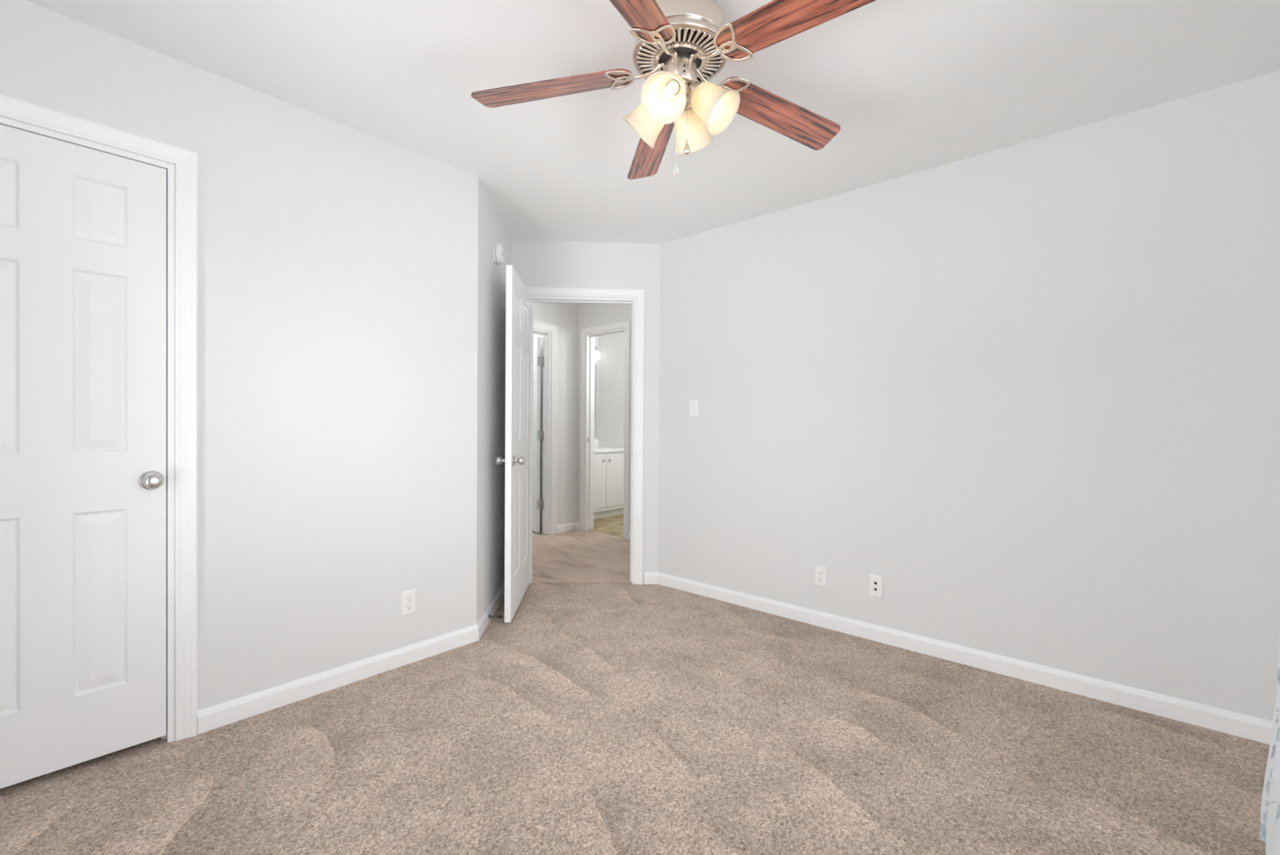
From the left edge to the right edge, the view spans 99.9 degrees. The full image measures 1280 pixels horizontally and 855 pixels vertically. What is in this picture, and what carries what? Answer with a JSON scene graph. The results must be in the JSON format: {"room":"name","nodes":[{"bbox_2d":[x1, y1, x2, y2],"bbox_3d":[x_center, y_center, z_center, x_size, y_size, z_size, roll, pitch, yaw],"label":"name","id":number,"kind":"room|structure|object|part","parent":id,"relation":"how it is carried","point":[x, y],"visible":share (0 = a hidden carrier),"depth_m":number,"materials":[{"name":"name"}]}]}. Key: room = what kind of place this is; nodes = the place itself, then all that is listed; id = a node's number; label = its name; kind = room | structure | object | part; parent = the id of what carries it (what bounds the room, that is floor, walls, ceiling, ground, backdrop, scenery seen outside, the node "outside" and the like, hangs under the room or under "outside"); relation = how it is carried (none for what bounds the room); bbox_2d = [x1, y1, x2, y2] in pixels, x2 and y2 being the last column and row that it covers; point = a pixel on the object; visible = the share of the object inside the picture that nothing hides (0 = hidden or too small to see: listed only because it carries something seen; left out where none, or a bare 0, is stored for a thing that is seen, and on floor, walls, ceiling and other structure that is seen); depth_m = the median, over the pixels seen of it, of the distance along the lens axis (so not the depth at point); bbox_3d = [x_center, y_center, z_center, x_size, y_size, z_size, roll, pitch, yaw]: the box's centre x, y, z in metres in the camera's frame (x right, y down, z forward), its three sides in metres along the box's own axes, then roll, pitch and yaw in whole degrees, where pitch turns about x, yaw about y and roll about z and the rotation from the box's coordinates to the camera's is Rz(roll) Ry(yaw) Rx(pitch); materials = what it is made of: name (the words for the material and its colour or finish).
{"room":"empty bedroom","nodes":[
{"label":"empty bedroom","id":0,"kind":"room"},
{"bbox_2d":[0,0,478,740],"bbox_3d":[-1.617,-0.095,2.071,0.115,2.440,2.158,1,1,42],"label":"wall","id":1,"kind":"structure","parent":0,"point":[337,263],"depth_m":2.24,"materials":[{"name":"white paint"}]},
{"bbox_2d":[0,124,166,788],"bbox_3d":[-1.861,0.092,1.694,0.101,2.013,0.578,1,1,42],"label":"door","id":2,"kind":"structure","parent":1,"relation":"in","point":[83,230],"depth_m":1.76,"materials":[{"name":"white paint"}]},
{"bbox_3d":[-1.688,0.185,1.865,0.066,0.066,0.066,1,1,42],"label":"knob","id":3,"kind":"part","parent":2,"relation":"part of","materials":[{"name":"silver metal"}]},
{"bbox_2d":[0,116,174,742],"bbox_3d":[-1.915,0.095,1.737,0.117,2.062,0.614,1,1,42],"label":"trim","id":4,"kind":"structure","parent":1,"relation":"attached to","point":[170,168],"depth_m":1.92,"materials":[{"name":"white paint"}]},
{"bbox_2d":[0,93,197,741],"bbox_3d":[-1.866,0.063,1.693,0.017,2.126,0.742,1,1,42],"label":"trim","id":5,"kind":"structure","parent":1,"relation":"attached to","point":[185,161],"depth_m":1.94,"materials":[{"name":"white paint"}]},
{"bbox_2d":[196,624,478,733],"bbox_3d":[-1.243,1.084,2.414,0.013,0.083,1.161,1,1,42],"label":"baseboard","id":6,"kind":"structure","parent":1,"relation":"attached to","point":[210,717],"depth_m":2.30,"materials":[{"name":"white paint"}]},
{"bbox_2d":[401,588,416,616],"bbox_3d":[-1.104,0.837,2.572,0.008,0.115,0.070,1,1,42],"label":"wall outlet","id":7,"kind":"object","parent":1,"relation":"attached to","point":[409,597],"visible":1,"depth_m":2.57,"materials":[{"name":"white plastic"}]},
{"bbox_2d":[405,603,413,609],"bbox_3d":[-1.101,0.857,2.570,0.002,0.028,0.034,1,1,42],"label":"receptacle","id":8,"kind":"object","parent":7,"relation":"attached to","point":[408,606],"depth_m":2.57,"materials":[{"name":"grey plastic"}]},
{"bbox_2d":[405,595,413,601],"bbox_3d":[-1.101,0.818,2.570,0.002,0.028,0.034,1,1,42],"label":"receptacle","id":9,"kind":"object","parent":7,"relation":"attached to","point":[408,597],"depth_m":2.57,"materials":[{"name":"grey plastic"}]},
{"bbox_2d":[476,177,511,622],"bbox_3d":[-0.946,-0.099,3.322,0.115,2.440,0.970,0,0,-3],"label":"wall","id":10,"kind":"structure","parent":0,"point":[491,277],"depth_m":3.16,"materials":[{"name":"white paint"}]},
{"bbox_2d":[476,582,504,639],"bbox_3d":[-0.889,1.080,3.331,0.013,0.083,0.975,0,0,-3],"label":"baseboard","id":11,"kind":"structure","parent":10,"relation":"attached to","point":[484,620],"depth_m":3.15,"materials":[{"name":"white paint"}]},
{"bbox_2d":[488,613,502,618],"bbox_3d":[-0.831,1.089,3.103,0.075,0.027,0.027,0,0,-4],"label":"door stop","id":12,"kind":"object","parent":10,"relation":"attached to","point":[490,615],"visible":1,"depth_m":3.10,"materials":[{"name":"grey metal"}]},
{"bbox_2d":[493,242,503,265],"bbox_3d":[-0.856,-1.054,3.270,0.046,0.131,0.131,0,0,-3],"label":"smoke detector","id":13,"kind":"object","parent":10,"relation":"attached to","point":[498,250],"visible":1,"depth_m":3.22,"materials":[{"name":"white plastic"}]},
{"bbox_3d":[-0.873,-1.054,3.269,0.013,0.131,0.131,0,0,-3],"label":"plate","id":14,"kind":"part","parent":13,"relation":"part of","materials":[{"name":"white plastic"}]},
{"bbox_2d":[533,333,542,523],"bbox_3d":[-1.490,-0.125,6.534,1.904,2.440,0.089,1,1,42],"label":"wall","id":15,"kind":"structure","parent":0,"point":[535,335],"depth_m":6.16,"materials":[{"name":"white paint"}]},
{"bbox_2d":[532,337,540,532],"bbox_3d":[-1.215,0.074,5.921,0.167,2.030,0.722,0,0,-26],"label":"door","id":16,"kind":"structure","parent":15,"relation":"in","point":[536,341],"depth_m":5.61,"materials":[{"name":"white paint"}]},
{"bbox_2d":[533,302,578,524],"bbox_3d":[-1.451,-0.115,5.054,0.115,2.440,2.445,1,1,42],"label":"wall","id":17,"kind":"structure","parent":0,"point":[565,316],"depth_m":5.72,"materials":[{"name":"white paint"}]},
{"bbox_2d":[533,328,551,534],"bbox_3d":[-1.224,0.060,5.321,0.129,2.090,0.765,1,1,42],"label":"trim","id":18,"kind":"structure","parent":17,"relation":"attached to","point":[545,433],"depth_m":5.57,"materials":[{"name":"white paint"}]},
{"bbox_2d":[533,321,557,533],"bbox_3d":[-1.170,0.024,5.274,0.017,2.163,0.912,1,1,42],"label":"trim","id":19,"kind":"structure","parent":17,"relation":"attached to","point":[553,329],"depth_m":5.58,"materials":[{"name":"white paint"}]},
{"bbox_2d":[556,521,577,533],"bbox_3d":[-0.774,1.063,5.739,0.013,0.083,0.295,1,1,42],"label":"baseboard","id":20,"kind":"structure","parent":17,"relation":"attached to","point":[571,526],"depth_m":5.73,"materials":[{"name":"white paint"}]},
{"bbox_2d":[511,240,660,583],"bbox_3d":[-0.394,-0.100,3.898,1.058,2.440,0.115,0,0,-3],"label":"wall","id":21,"kind":"structure","parent":0,"point":[541,264],"depth_m":3.85,"materials":[{"name":"white paint"}]},
{"bbox_2d":[495,265,531,622],"bbox_3d":[-0.771,0.092,3.438,0.167,2.030,0.770,0,0,-3],"label":"door","id":22,"kind":"structure","parent":21,"relation":"in","point":[517,460],"depth_m":3.25,"materials":[{"name":"white paint"}]},
{"bbox_3d":[-0.803,0.191,3.115,0.066,0.066,0.066,0,0,-3],"label":"knob","id":23,"kind":"part","parent":22,"relation":"part of","materials":[{"name":"silver metal"}]},
{"bbox_3d":[-0.749,0.193,3.058,0.025,0.057,0.002,0,0,-3],"label":"latch plate","id":24,"kind":"part","parent":22,"relation":"part of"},
{"bbox_3d":[-0.702,0.192,3.122,0.066,0.066,0.066,0,0,-3],"label":"knob","id":25,"kind":"part","parent":22,"relation":"part of","materials":[{"name":"silver metal"}]},
{"bbox_2d":[529,296,635,583],"bbox_3d":[-0.420,0.096,3.898,0.768,2.048,0.117,0,0,-3],"label":"trim","id":26,"kind":"structure","parent":21,"relation":"attached to","point":[632,301],"depth_m":3.86,"materials":[{"name":"white paint"}]},
{"bbox_2d":[525,286,644,584],"bbox_3d":[-0.416,0.065,3.832,0.888,2.112,0.017,0,0,-3],"label":"trim","id":27,"kind":"structure","parent":21,"relation":"attached to","point":[639,294],"depth_m":3.85,"materials":[{"name":"white paint"}]},
{"bbox_2d":[644,571,657,583],"bbox_3d":[0.080,1.082,3.872,0.101,0.083,0.013,0,0,-3],"label":"baseboard","id":28,"kind":"structure","parent":21,"relation":"attached to","point":[650,577],"depth_m":3.87,"materials":[{"name":"white paint"}]},
{"bbox_2d":[594,336,598,439],"bbox_3d":[-0.940,-0.124,6.899,0.115,2.440,0.995,1,1,42],"label":"wall","id":29,"kind":"structure","parent":0,"point":[596,362],"depth_m":7.22,"materials":[{"name":"white paint"}]},
{"bbox_2d":[594,364,597,437],"bbox_3d":[-0.831,-0.351,6.925,0.007,0.985,0.768,1,1,42],"label":"wall mirror","id":30,"kind":"object","parent":29,"relation":"attached to","point":[595,365],"visible":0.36,"depth_m":7.19,"materials":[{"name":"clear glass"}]},
{"bbox_2d":[594,439,598,447],"bbox_3d":[-0.873,0.211,6.876,0.018,0.100,0.938,1,1,42],"label":"backsplash","id":31,"kind":"structure","parent":29,"relation":"attached to","point":[596,441],"depth_m":7.19,"materials":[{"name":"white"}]},
{"bbox_2d":[594,346,599,359],"bbox_3d":[-0.735,-0.983,6.927,0.136,0.180,0.600,1,1,42],"label":"vanity light","id":32,"kind":"object","parent":29,"relation":"attached to","point":[597,353],"visible":0.29,"depth_m":7.04,"materials":[{"name":"silver metal"}]},
{"bbox_3d":[-0.577,-0.943,7.081,0.104,0.100,0.104,1,1,42],"label":"lamp shade","id":33,"kind":"part","parent":32,"relation":"part of","materials":[{"name":"white glass"}]},
{"bbox_2d":[577,303,631,531],"bbox_3d":[0.181,-0.105,5.166,2.180,2.440,0.115,1,1,42],"label":"wall","id":34,"kind":"structure","parent":0,"point":[590,315],"depth_m":5.66,"materials":[{"name":"white paint"}]},
{"bbox_2d":[579,320,631,539],"bbox_3d":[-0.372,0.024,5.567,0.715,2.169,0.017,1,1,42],"label":"trim","id":35,"kind":"structure","parent":34,"relation":"attached to","point":[627,325],"depth_m":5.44,"materials":[{"name":"white paint"}]},
{"bbox_2d":[597,333,624,448],"bbox_3d":[0.147,-0.116,6.678,2.035,2.440,0.115,1,1,42],"label":"wall","id":36,"kind":"structure","parent":0,"point":[611,397],"depth_m":7.07,"materials":[{"name":"white paint"}]},
{"bbox_2d":[0,513,1270,854],"bbox_3d":[-0.721,1.147,3.645,6.810,0.055,5.700,1,1,42],"label":"floor","id":37,"kind":"structure","parent":0,"point":[619,717],"depth_m":1.84,"materials":[{"name":"beige carpet"}]},
{"bbox_2d":[593,439,623,519],"bbox_3d":[-0.667,0.633,6.694,0.576,0.939,0.938,1,1,42],"label":"bathroom vanity","id":38,"kind":"object","parent":37,"relation":"on","point":[608,498],"visible":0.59,"depth_m":6.63,"materials":[{"name":"white paint"}]},
{"bbox_3d":[-0.534,0.651,6.462,0.016,0.650,0.337,1,1,42],"label":"cabinet door","id":39,"kind":"part","parent":38,"relation":"part of","materials":[{"name":"white paint"}]},
{"bbox_3d":[-0.482,1.001,6.528,0.012,0.030,0.934,1,1,42],"label":"rail","id":40,"kind":"part","parent":38,"relation":"part of","materials":[{"name":"white paint"}]},
{"bbox_2d":[594,446,623,452],"bbox_3d":[-0.669,0.281,6.695,0.563,0.035,0.938,1,1,42],"label":"countertop","id":41,"kind":"structure","parent":38,"relation":"on","point":[597,449],"depth_m":6.69,"materials":[{"name":"white stone"}]},
{"bbox_3d":[-0.304,0.651,6.722,0.016,0.650,0.338,1,1,42],"label":"cabinet door","id":42,"kind":"part","parent":38,"relation":"part of","materials":[{"name":"white paint"}]},
{"bbox_2d":[25,0,1279,304],"bbox_3d":[-0.682,-1.360,3.661,7.100,0.080,6.020,1,1,42],"label":"ceiling","id":43,"kind":"structure","parent":0,"point":[910,86],"depth_m":1.99,"materials":[{"name":"white paint"}]},
{"bbox_2d":[471,0,876,179],"bbox_3d":[0.159,-1.038,1.635,1.228,0.524,1.273,1,1,42],"label":"ceiling fan","id":44,"kind":"object","parent":43,"relation":"hanging from","point":[680,46],"visible":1,"depth_m":1.62,"materials":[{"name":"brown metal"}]},
{"bbox_3d":[-0.278,-1.083,1.723,0.517,0.006,0.129,-4,12,7],"label":"blade","id":45,"kind":"part","parent":44,"relation":"part of","materials":[{"name":"brown wood"}]},
{"bbox_3d":[-0.053,-1.079,1.303,0.129,0.006,0.517,14,11,24],"label":"blade","id":46,"kind":"part","parent":44,"relation":"part of","materials":[{"name":"brown wood"}]},
{"bbox_3d":[0.032,-0.981,1.708,0.114,0.134,0.134,-46,-17,17],"label":"lamp shade","id":47,"kind":"part","parent":44,"relation":"part of","materials":[{"name":"beige glass"}]},
{"bbox_3d":[0.030,-1.112,1.681,0.111,0.047,0.022,0,0,10],"label":"bracket arm","id":48,"kind":"part","parent":44,"relation":"part of","materials":[{"name":"silver metal"}]},
{"bbox_3d":[0.052,-1.090,2.067,0.129,0.006,0.517,-12,-1,-11],"label":"blade","id":49,"kind":"part","parent":44,"relation":"part of","materials":[{"name":"brown wood"}]},
{"bbox_3d":[0.083,-0.980,1.577,0.134,0.134,0.114,1,44,24],"label":"lamp shade","id":50,"kind":"part","parent":44,"relation":"part of","materials":[{"name":"beige glass"}]},
{"bbox_3d":[0.082,-1.111,1.583,0.022,0.047,0.111,1,0,28],"label":"bracket arm","id":51,"kind":"part","parent":44,"relation":"part of","materials":[{"name":"silver metal"}]},
{"bbox_3d":[0.085,-0.984,1.581,0.032,0.032,0.064,1,44,24],"label":"bulb","id":52,"kind":"part","parent":44,"relation":"part of","materials":[{"name":"white glass"}]},
{"bbox_2d":[667,80,679,94],"bbox_3d":[0.097,-1.012,1.608,0.035,0.035,0.024,1,44,24],"label":"bulb","id":53,"kind":"object","parent":44,"relation":"attached to","point":[675,84],"depth_m":1.60,"materials":[{"name":"white glass"}]},
{"bbox_3d":[0.112,-0.907,1.660,0.003,0.172,0.003,1,1,42],"label":"pull chain","id":54,"kind":"part","parent":44,"relation":"part of","materials":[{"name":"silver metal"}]},
{"bbox_3d":[0.124,-1.137,1.667,0.282,0.013,0.282,1,1,42],"label":"vent plate","id":55,"kind":"part","parent":44,"relation":"part of","materials":[{"name":"silver metal"}]},
{"bbox_3d":[0.146,-0.971,1.666,0.003,0.164,0.003,0,0,-18],"label":"pull chain","id":56,"kind":"part","parent":44,"relation":"part of","materials":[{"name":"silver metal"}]},
{"bbox_3d":[0.163,-0.981,1.759,0.134,0.134,0.114,1,-44,24],"label":"lamp shade","id":57,"kind":"part","parent":44,"relation":"part of","materials":[{"name":"beige glass"}]},
{"bbox_3d":[0.208,-1.111,1.711,0.111,0.047,0.022,0,0,-26],"label":"bracket arm","id":58,"kind":"part","parent":44,"relation":"part of","materials":[{"name":"silver metal"}]},
{"bbox_3d":[0.194,-1.111,1.603,0.111,0.047,0.022,1,1,42],"label":"bracket arm","id":59,"kind":"part","parent":44,"relation":"part of","materials":[{"name":"silver metal"}]},
{"bbox_3d":[0.214,-0.980,1.629,0.114,0.134,0.134,47,17,16],"label":"lamp shade","id":60,"kind":"part","parent":44,"relation":"part of","materials":[{"name":"beige glass"}]},
{"bbox_3d":[0.481,-1.079,1.859,0.517,0.006,0.129,6,-14,-29],"label":"blade","id":61,"kind":"part","parent":44,"relation":"part of","materials":[{"name":"brown wood"}]},
{"bbox_3d":[0.416,-1.077,1.387,0.517,0.006,0.129,7,-7,43],"label":"blade","id":62,"kind":"part","parent":44,"relation":"part of","materials":[{"name":"brown wood"}]},
{"bbox_2d":[657,71,1279,720],"bbox_3d":[1.271,-0.082,2.946,2.925,2.440,0.115,1,1,42],"label":"wall","id":63,"kind":"structure","parent":0,"point":[1029,390],"depth_m":2.44,"materials":[{"name":"white paint"}]},
{"bbox_2d":[688,400,697,416],"bbox_3d":[0.358,-0.130,3.663,0.070,0.115,0.021,1,1,42],"label":"light switch","id":64,"kind":"object","parent":63,"relation":"attached to","point":[693,404],"visible":1,"depth_m":3.66,"materials":[{"name":"white plastic"}]},
{"bbox_2d":[814,564,826,586],"bbox_3d":[1.032,0.847,3.077,0.070,0.115,0.008,1,1,42],"label":"wall outlet","id":65,"kind":"object","parent":63,"relation":"attached to","point":[820,571],"visible":1,"depth_m":3.07,"materials":[{"name":"white plastic"}]},
{"bbox_2d":[817,576,822,582],"bbox_3d":[1.030,0.867,3.075,0.034,0.028,0.002,1,1,42],"label":"receptacle","id":66,"kind":"object","parent":65,"relation":"attached to","point":[820,579],"depth_m":3.07,"materials":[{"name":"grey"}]},
{"bbox_2d":[817,569,823,574],"bbox_3d":[1.030,0.828,3.075,0.034,0.028,0.002,1,1,42],"label":"receptacle","id":67,"kind":"object","parent":65,"relation":"attached to","point":[819,571],"depth_m":3.07,"materials":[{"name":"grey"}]},
{"bbox_2d":[869,573,883,597],"bbox_3d":[1.259,0.847,2.875,0.070,0.115,0.010,1,1,42],"label":"cable plate","id":68,"kind":"object","parent":63,"relation":"attached to","point":[876,582],"visible":1,"depth_m":2.87,"materials":[{"name":"white plastic"}]},
{"bbox_2d":[657,571,1272,744],"bbox_3d":[1.221,1.096,2.907,2.925,0.083,0.013,1,1,42],"label":"baseboard","id":69,"kind":"structure","parent":63,"relation":"attached to","point":[1251,727],"depth_m":2.47,"materials":[{"name":"white paint"}]},
{"bbox_3d":[1.180,-0.066,0.552,0.115,2.440,3.591,1,1,42],"label":"wall window","id":70,"kind":"structure","parent":0,"visible":0},
{"bbox_3d":[0.952,-1.017,0.438,0.093,0.060,2.780,1,1,42],"label":"curtain rod","id":71,"kind":"object","parent":70,"relation":"attached to","visible":0},
{"bbox_2d":[1259,635,1279,854],"bbox_3d":[1.661,0.065,1.349,0.086,2.148,0.281,1,1,42],"label":"curtain","id":72,"kind":"object","parent":71,"relation":"hanging from","point":[1269,833],"visible":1,"depth_m":1.43,"materials":[{"name":"white fabric"}]}
]}

